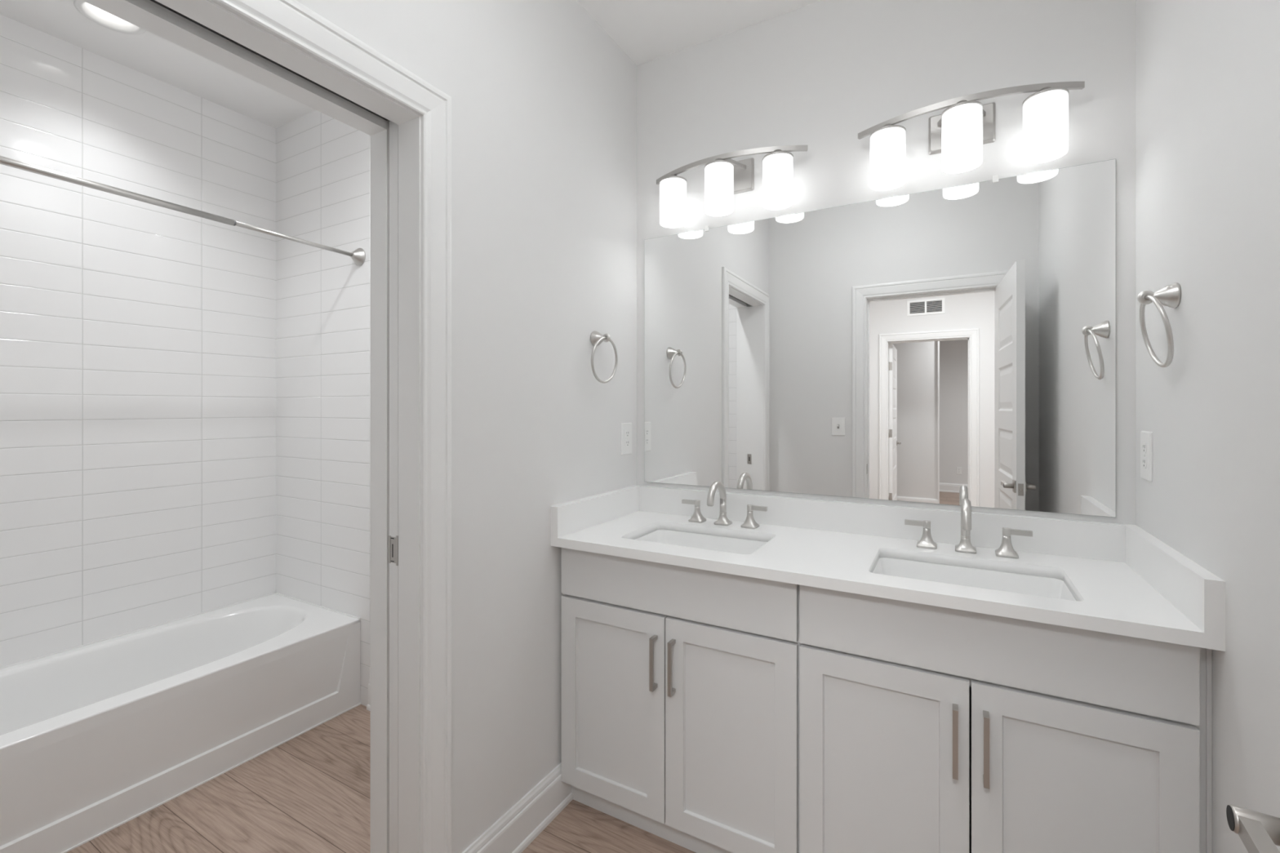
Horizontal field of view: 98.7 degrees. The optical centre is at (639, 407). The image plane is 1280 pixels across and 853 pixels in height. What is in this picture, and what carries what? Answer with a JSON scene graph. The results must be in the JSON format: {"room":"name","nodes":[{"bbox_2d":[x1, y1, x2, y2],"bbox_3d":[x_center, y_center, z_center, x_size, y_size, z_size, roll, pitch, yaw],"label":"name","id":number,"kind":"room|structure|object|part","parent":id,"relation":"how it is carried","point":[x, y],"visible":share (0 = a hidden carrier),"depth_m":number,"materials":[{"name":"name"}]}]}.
{"room":"bathroom","nodes":[
{"label":"bathroom","id":0,"kind":"room"},
{"bbox_2d":[0,13,275,667],"bbox_3d":[-2.304,-0.049,2.173,0.120,2.770,1.757,0,0,29],"label":"wall","id":1,"kind":"structure","parent":0,"point":[138,338],"depth_m":2.30,"materials":[{"name":"white tile"}]},
{"bbox_2d":[275,110,370,706],"bbox_3d":[-1.511,-0.049,2.676,0.766,2.770,0.100,0,0,29],"label":"wall","id":2,"kind":"structure","parent":0,"point":[323,162],"depth_m":2.61,"materials":[{"name":"white tile"}]},
{"bbox_2d":[0,155,365,266],"bbox_3d":[-1.635,-0.686,1.795,0.079,0.094,1.558,0,0,29],"label":"shower rod","id":3,"kind":"object","parent":2,"relation":"attached to","point":[358,255],"visible":1,"depth_m":1.83,"materials":[{"name":"silver metal"}]},
{"bbox_2d":[66,704,695,852],"bbox_3d":[-1.514,1.361,-1.470,5.300,0.050,8.350,0,0,29],"label":"floor","id":4,"kind":"structure","parent":0,"point":[310,793],"depth_m":1.80,"materials":[{"name":"brown wood"}]},
{"bbox_2d":[0,592,360,852],"bbox_3d":[-1.938,1.141,1.983,0.704,0.389,1.526,0,0,29],"label":"bathtub","id":5,"kind":"object","parent":4,"relation":"on","point":[97,736],"visible":1,"depth_m":2.01,"materials":[{"name":"white ceramic"}]},
{"bbox_2d":[0,593,359,752],"bbox_3d":[-1.940,1.104,1.984,0.699,0.304,1.526,0,0,29],"label":"basin","id":6,"kind":"object","parent":5,"relation":"in","point":[224,679],"depth_m":2.13,"materials":[{"name":"white ceramic"}]},
{"bbox_2d":[561,547,799,852],"bbox_3d":[0.198,0.895,1.857,0.782,0.881,0.563,0,0,29],"label":"vanity cabinet","id":7,"kind":"object","parent":4,"relation":"on","point":[681,685],"visible":0.87,"depth_m":1.62,"materials":[{"name":"white paint"}]},
{"bbox_3d":[-0.089,0.936,1.747,0.275,0.507,0.014,0,0,29],"label":"panel","id":8,"kind":"part","parent":7,"relation":"part of","materials":[{"name":"white paint"}]},
{"bbox_3d":[-0.090,0.936,1.745,0.384,0.616,0.020,0,0,29],"label":"door","id":9,"kind":"part","parent":7,"relation":"part of","materials":[{"name":"white paint"}]},
{"bbox_3d":[0.040,0.763,1.642,0.011,0.156,0.032,0,0,29],"label":"handle","id":10,"kind":"part","parent":7,"relation":"part of","materials":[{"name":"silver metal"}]},
{"bbox_3d":[0.092,0.763,1.612,0.011,0.156,0.032,0,0,29],"label":"handle","id":11,"kind":"part","parent":7,"relation":"part of","materials":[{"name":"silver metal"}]},
{"bbox_3d":[0.080,0.542,1.649,0.776,0.152,0.020,0,0,29],"label":"drawer","id":12,"kind":"part","parent":7,"relation":"part of","materials":[{"name":"white paint"}]},
{"bbox_3d":[0.250,0.936,1.555,0.278,0.507,0.014,0,0,29],"label":"panel","id":13,"kind":"part","parent":7,"relation":"part of","materials":[{"name":"white paint"}]},
{"bbox_3d":[0.249,0.936,1.553,0.387,0.616,0.020,0,0,29],"label":"door","id":14,"kind":"part","parent":7,"relation":"part of","materials":[{"name":"white paint"}]},
{"bbox_2d":[800,585,1199,852],"bbox_3d":[0.876,0.895,1.474,0.774,0.881,0.563,0,0,29],"label":"vanity cabinet","id":15,"kind":"object","parent":4,"relation":"on","point":[924,728],"visible":0.88,"depth_m":1.24,"materials":[{"name":"white paint"}]},
{"bbox_3d":[0.592,0.936,1.361,0.274,0.507,0.014,0,0,29],"label":"panel","id":16,"kind":"part","parent":15,"relation":"part of","materials":[{"name":"white paint"}]},
{"bbox_3d":[0.591,0.936,1.360,0.383,0.616,0.020,0,0,29],"label":"door","id":17,"kind":"part","parent":15,"relation":"part of","materials":[{"name":"white paint"}]},
{"bbox_2d":[551,484,1225,651],"bbox_3d":[0.539,0.390,1.665,1.591,0.130,0.570,0,0,29],"label":"countertop","id":18,"kind":"structure","parent":15,"relation":"on","point":[1122,580],"depth_m":1.55,"materials":[{"name":"white stone"}]},
{"bbox_2d":[635,529,767,554],"bbox_3d":[0.195,0.530,1.823,0.489,0.150,0.339,0,0,29],"label":"sink","id":19,"kind":"object","parent":18,"relation":"in","point":[735,545],"visible":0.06,"depth_m":1.96,"materials":[{"name":"white ceramic"}]},
{"bbox_2d":[681,480,767,528],"bbox_3d":[0.278,0.344,1.966,0.326,0.164,0.162,0,0,29],"label":"faucet","id":20,"kind":"object","parent":18,"relation":"on","point":[749,522],"visible":1,"depth_m":1.99,"materials":[{"name":"silver metal"}]},
{"bbox_3d":[0.194,0.358,2.076,0.072,0.021,0.021,0,0,29],"label":"lever","id":21,"kind":"part","parent":20,"relation":"part of","materials":[{"name":"silver metal"}]},
{"bbox_3d":[0.215,0.398,2.063,0.054,0.056,0.054,0,0,29],"label":"handle","id":22,"kind":"part","parent":20,"relation":"part of","materials":[{"name":"silver metal"}]},
{"bbox_3d":[0.274,0.325,1.960,0.025,0.126,0.148,0,0,29],"label":"spout","id":23,"kind":"part","parent":20,"relation":"part of","materials":[{"name":"silver metal"}]},
{"bbox_3d":[0.304,0.406,2.013,0.054,0.040,0.054,0,0,29],"label":"spout","id":24,"kind":"part","parent":20,"relation":"part of","materials":[{"name":"silver metal"}]},
{"bbox_3d":[0.393,0.398,1.963,0.054,0.056,0.054,0,0,29],"label":"handle","id":25,"kind":"part","parent":20,"relation":"part of","materials":[{"name":"silver metal"}]},
{"bbox_3d":[0.415,0.358,1.951,0.072,0.021,0.021,0,0,29],"label":"lever","id":26,"kind":"part","parent":20,"relation":"part of","materials":[{"name":"silver metal"}]},
{"bbox_2d":[904,498,1032,558],"bbox_3d":[0.942,0.344,1.588,0.326,0.164,0.162,0,0,29],"label":"faucet","id":27,"kind":"object","parent":18,"relation":"on","point":[1006,549],"visible":1,"depth_m":1.58,"materials":[{"name":"silver metal"}]},
{"bbox_3d":[0.858,0.358,1.698,0.072,0.021,0.021,0,0,29],"label":"lever","id":28,"kind":"part","parent":27,"relation":"part of","materials":[{"name":"silver metal"}]},
{"bbox_3d":[0.880,0.398,1.685,0.054,0.056,0.054,0,0,29],"label":"handle","id":29,"kind":"part","parent":27,"relation":"part of","materials":[{"name":"silver metal"}]},
{"bbox_3d":[0.968,0.406,1.635,0.054,0.040,0.054,0,0,29],"label":"spout","id":30,"kind":"part","parent":27,"relation":"part of","materials":[{"name":"silver metal"}]},
{"bbox_3d":[0.938,0.325,1.582,0.025,0.126,0.148,0,0,29],"label":"spout","id":31,"kind":"part","parent":27,"relation":"part of","materials":[{"name":"silver metal"}]},
{"bbox_3d":[1.057,0.398,1.585,0.054,0.056,0.054,0,0,29],"label":"handle","id":32,"kind":"part","parent":27,"relation":"part of","materials":[{"name":"silver metal"}]},
{"bbox_3d":[1.079,0.358,1.573,0.072,0.021,0.021,0,0,29],"label":"lever","id":33,"kind":"part","parent":27,"relation":"part of","materials":[{"name":"silver metal"}]},
{"bbox_2d":[872,557,1075,600],"bbox_3d":[0.854,0.530,1.440,0.489,0.150,0.339,0,0,29],"label":"sink","id":34,"kind":"object","parent":18,"relation":"in","point":[1048,587],"visible":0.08,"depth_m":1.55,"materials":[{"name":"white ceramic"}]},
{"bbox_3d":[0.721,0.763,1.257,0.011,0.156,0.032,0,0,29],"label":"handle","id":35,"kind":"part","parent":15,"relation":"part of","materials":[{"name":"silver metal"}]},
{"bbox_3d":[0.773,0.763,1.227,0.011,0.156,0.032,0,0,29],"label":"handle","id":36,"kind":"part","parent":15,"relation":"part of","materials":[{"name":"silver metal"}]},
{"bbox_3d":[0.759,0.542,1.265,0.767,0.152,0.020,0,0,29],"label":"drawer","id":37,"kind":"part","parent":15,"relation":"part of","materials":[{"name":"white paint"}]},
{"bbox_3d":[0.928,0.936,1.172,0.271,0.507,0.014,0,0,29],"label":"panel","id":38,"kind":"part","parent":15,"relation":"part of","materials":[{"name":"white paint"}]},
{"bbox_3d":[0.927,0.936,1.170,0.380,0.616,0.020,0,0,29],"label":"door","id":39,"kind":"part","parent":15,"relation":"part of","materials":[{"name":"white paint"}]},
{"bbox_2d":[1198,647,1212,852],"bbox_3d":[1.117,0.896,1.091,0.021,0.880,0.022,0,0,29],"label":"trim","id":40,"kind":"structure","parent":15,"relation":"attached to","point":[1205,727],"depth_m":1.08,"materials":[{"name":"white paint"}]},
{"bbox_2d":[142,0,636,852],"bbox_3d":[-0.569,-0.049,1.513,0.189,2.770,1.925,0,0,29],"label":"wall","id":41,"kind":"structure","parent":0,"point":[544,100],"depth_m":1.69,"materials":[{"name":"white paint"}]},
{"bbox_2d":[82,0,420,852],"bbox_3d":[-0.806,0.279,1.093,0.189,2.114,0.753,0,0,29],"label":"trim","id":42,"kind":"structure","parent":41,"relation":"attached to","point":[207,14],"depth_m":1.38,"materials":[{"name":"white paint"}]},
{"bbox_2d":[210,0,451,852],"bbox_3d":[-0.715,0.264,1.042,0.019,2.145,0.899,0,0,29],"label":"trim","id":43,"kind":"structure","parent":41,"relation":"attached to","point":[291,21],"depth_m":1.37,"materials":[{"name":"white paint"}]},
{"bbox_2d":[388,120,398,852],"bbox_3d":[-0.462,0.292,1.718,0.037,2.064,0.703,0,0,29],"label":"door","id":44,"kind":"structure","parent":41,"relation":"in","point":[393,127],"depth_m":1.41,"materials":[{"name":"white paint"}]},
{"bbox_3d":[-0.634,0.366,1.413,0.037,0.076,0.002,0,0,29],"label":"edge pull","id":45,"kind":"part","parent":44,"relation":"part of","materials":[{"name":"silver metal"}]},
{"bbox_2d":[462,762,573,852],"bbox_3d":[-0.363,1.267,1.661,0.024,0.138,0.525,0,0,29],"label":"baseboard","id":46,"kind":"structure","parent":41,"relation":"attached to","point":[516,829],"depth_m":1.69,"materials":[{"name":"white paint"}]},
{"bbox_2d":[590,330,617,382],"bbox_3d":[-0.138,-0.186,2.013,0.068,0.194,0.170,0,0,29],"label":"towel ring","id":47,"kind":"object","parent":41,"relation":"attached to","point":[597,338],"visible":1,"depth_m":2.00,"materials":[{"name":"silver metal"}]},
{"bbox_3d":[-0.149,-0.255,2.020,0.043,0.057,0.057,0,0,29],"label":"post","id":48,"kind":"part","parent":47,"relation":"part of","materials":[{"name":"silver metal"}]},
{"bbox_2d":[621,422,631,454],"bbox_3d":[-0.053,0.126,2.226,0.007,0.127,0.082,0,0,29],"label":"outlet","id":49,"kind":"object","parent":41,"relation":"attached to","point":[626,428],"visible":1,"depth_m":2.22,"materials":[{"name":"white plastic"}]},
{"bbox_2d":[625,440,629,447],"bbox_3d":[-0.051,0.145,2.224,0.002,0.028,0.034,0,0,29],"label":"receptacle","id":50,"kind":"object","parent":49,"relation":"attached to","point":[627,442],"depth_m":2.22,"materials":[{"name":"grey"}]},
{"bbox_2d":[625,430,629,437],"bbox_3d":[-0.051,0.106,2.224,0.002,0.028,0.034,0,0,29],"label":"receptacle","id":51,"kind":"object","parent":49,"relation":"attached to","point":[627,432],"depth_m":2.22,"materials":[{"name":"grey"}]},
{"bbox_2d":[0,0,822,128],"bbox_3d":[-0.626,-1.474,1.502,3.701,0.080,2.240,0,0,29],"label":"ceiling","id":52,"kind":"structure","parent":0,"point":[148,53],"depth_m":2.12,"materials":[{"name":"white paint"}]},
{"bbox_2d":[73,0,146,34],"bbox_3d":[-1.935,-1.454,2.012,0.193,0.052,0.193,0,0,29],"label":"recessed light","id":53,"kind":"object","parent":52,"relation":"in","point":[103,18],"visible":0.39,"depth_m":2.05,"materials":[{"name":"white plastic"}]},
{"bbox_2d":[636,0,1135,524],"bbox_3d":[0.679,-0.049,1.983,1.901,2.770,0.120,0,0,29],"label":"wall","id":54,"kind":"structure","parent":0,"point":[819,75],"depth_m":1.85,"materials":[{"name":"white paint"}]},
{"bbox_2d":[656,145,808,228],"bbox_3d":[0.304,-0.822,2.022,0.596,0.224,0.178,0,0,29],"label":"vanity light","id":55,"kind":"object","parent":54,"relation":"attached to","point":[725,177],"visible":1,"depth_m":1.96,"materials":[{"name":"white glass"}]},
{"bbox_3d":[0.128,-0.789,2.124,0.104,0.159,0.104,0,0,29],"label":"lamp shade","id":56,"kind":"part","parent":55,"relation":"part of","materials":[{"name":"white glass"}]},
{"bbox_3d":[0.286,-0.789,1.991,0.104,0.159,0.104,0,0,29],"label":"lamp shade","id":57,"kind":"part","parent":55,"relation":"part of","materials":[{"name":"white glass"}]},
{"bbox_3d":[0.351,-0.900,2.021,0.118,0.012,0.006,0,0,-40],"label":"arm","id":58,"kind":"part","parent":55,"relation":"part of","materials":[{"name":"silver metal"}]},
{"bbox_3d":[0.482,-0.789,1.924,0.104,0.159,0.104,0,0,29],"label":"lamp shade","id":59,"kind":"part","parent":55,"relation":"part of","materials":[{"name":"white glass"}]},
{"bbox_3d":[0.482,-0.768,1.924,0.054,0.094,0.054,0,0,29],"label":"bulb","id":60,"kind":"part","parent":55,"relation":"part of","materials":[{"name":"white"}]},
{"bbox_2d":[644,159,1115,517],"bbox_3d":[0.676,-0.201,1.910,1.509,1.016,0.009,0,0,29],"label":"mirror","id":61,"kind":"object","parent":54,"relation":"attached to","point":[950,345],"visible":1,"depth_m":1.80,"materials":[{"name":"clear glass"}]},
{"bbox_2d":[639,485,1124,562],"bbox_3d":[0.673,0.375,1.901,1.534,0.102,0.029,0,0,29],"label":"backsplash","id":62,"kind":"structure","parent":54,"relation":"attached to","point":[1098,540],"depth_m":1.79,"materials":[{"name":"white stone"}]},
{"bbox_2d":[857,80,1084,191],"bbox_3d":[0.965,-0.822,1.649,0.596,0.224,0.178,0,0,29],"label":"vanity light","id":63,"kind":"object","parent":54,"relation":"attached to","point":[960,133],"visible":1,"depth_m":1.59,"materials":[{"name":"white glass"}]},
{"bbox_3d":[0.789,-0.789,1.751,0.104,0.159,0.104,0,0,29],"label":"lamp shade","id":64,"kind":"part","parent":63,"relation":"part of","materials":[{"name":"white glass"}]},
{"bbox_3d":[0.789,-0.768,1.751,0.054,0.094,0.054,0,0,29],"label":"bulb","id":65,"kind":"part","parent":63,"relation":"part of","materials":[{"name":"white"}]},
{"bbox_3d":[0.940,-0.900,1.688,0.006,0.012,0.118,0,0,9],"label":"arm","id":66,"kind":"part","parent":63,"relation":"part of","materials":[{"name":"silver metal"}]},
{"bbox_3d":[0.947,-0.768,1.617,0.054,0.094,0.054,0,0,29],"label":"bulb","id":67,"kind":"part","parent":63,"relation":"part of","materials":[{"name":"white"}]},
{"bbox_3d":[0.947,-0.789,1.617,0.104,0.159,0.104,0,0,29],"label":"lamp shade","id":68,"kind":"part","parent":63,"relation":"part of","materials":[{"name":"white glass"}]},
{"bbox_3d":[1.143,-0.789,1.551,0.104,0.159,0.104,0,0,29],"label":"lamp shade","id":69,"kind":"part","parent":63,"relation":"part of","materials":[{"name":"white glass"}]},
{"bbox_3d":[1.143,-0.768,1.551,0.054,0.094,0.054,0,0,29],"label":"bulb","id":70,"kind":"part","parent":63,"relation":"part of","materials":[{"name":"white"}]},
{"bbox_2d":[1135,0,1279,852],"bbox_3d":[0.922,-0.049,0.602,0.120,2.770,2.045,0,0,29],"label":"wall","id":71,"kind":"structure","parent":0,"point":[1207,72],"depth_m":1.05,"materials":[{"name":"white paint"}]},
{"bbox_2d":[1140,431,1152,481],"bbox_3d":[1.317,0.125,1.431,0.007,0.127,0.082,0,0,29],"label":"outlet","id":72,"kind":"object","parent":71,"relation":"attached to","point":[1146,437],"visible":1,"depth_m":1.42,"materials":[{"name":"white plastic"}]},
{"bbox_2d":[1142,457,1146,468],"bbox_3d":[1.315,0.144,1.433,0.002,0.028,0.034,0,0,29],"label":"receptacle","id":73,"kind":"object","parent":72,"relation":"attached to","point":[1144,459],"depth_m":1.43,"materials":[{"name":"grey plastic"}]},
{"bbox_2d":[1142,442,1146,453],"bbox_3d":[1.315,0.105,1.433,0.002,0.028,0.034,0,0,29],"label":"receptacle","id":74,"kind":"object","parent":72,"relation":"attached to","point":[1144,444],"depth_m":1.43,"materials":[{"name":"grey plastic"}]},
{"bbox_2d":[1137,282,1181,367],"bbox_3d":[1.186,-0.187,1.261,0.068,0.191,0.170,0,0,29],"label":"towel ring","id":75,"kind":"object","parent":71,"relation":"attached to","point":[1170,295],"visible":1,"depth_m":1.24,"materials":[{"name":"silver metal"}]},
{"bbox_3d":[1.197,-0.255,1.255,0.043,0.057,0.057,0,0,29],"label":"post","id":76,"kind":"part","parent":75,"relation":"part of","materials":[{"name":"silver metal"}]},
{"bbox_3d":[-0.777,-0.049,2.266,0.915,2.770,0.092,0,0,29],"label":"wall","id":77,"kind":"structure","parent":0,"visible":0},
{"bbox_2d":[366,676,370,711],"bbox_3d":[-0.814,1.267,2.221,0.895,0.138,0.024,0,0,29],"label":"baseboard","id":78,"kind":"structure","parent":77,"relation":"attached to","point":[368,706],"depth_m":2.43,"materials":[{"name":"white paint"}]},
{"bbox_3d":[-0.379,-0.049,0.231,1.780,2.770,0.120,0,0,29],"label":"wall","id":79,"kind":"structure","parent":0,"visible":0},
{"bbox_2d":[1226,804,1279,852],"bbox_3d":[0.445,0.305,0.230,0.130,2.045,0.695,0,0,33],"label":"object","id":80,"kind":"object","parent":79,"relation":"in","point":[1260,833],"depth_m":0.50,"materials":[{"name":"silver metal"}]},
{"bbox_3d":[0.534,0.387,0.465,0.014,0.017,0.115,0,0,33],"label":"lever","id":81,"kind":"part","parent":80,"relation":"part of","materials":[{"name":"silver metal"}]}
]}

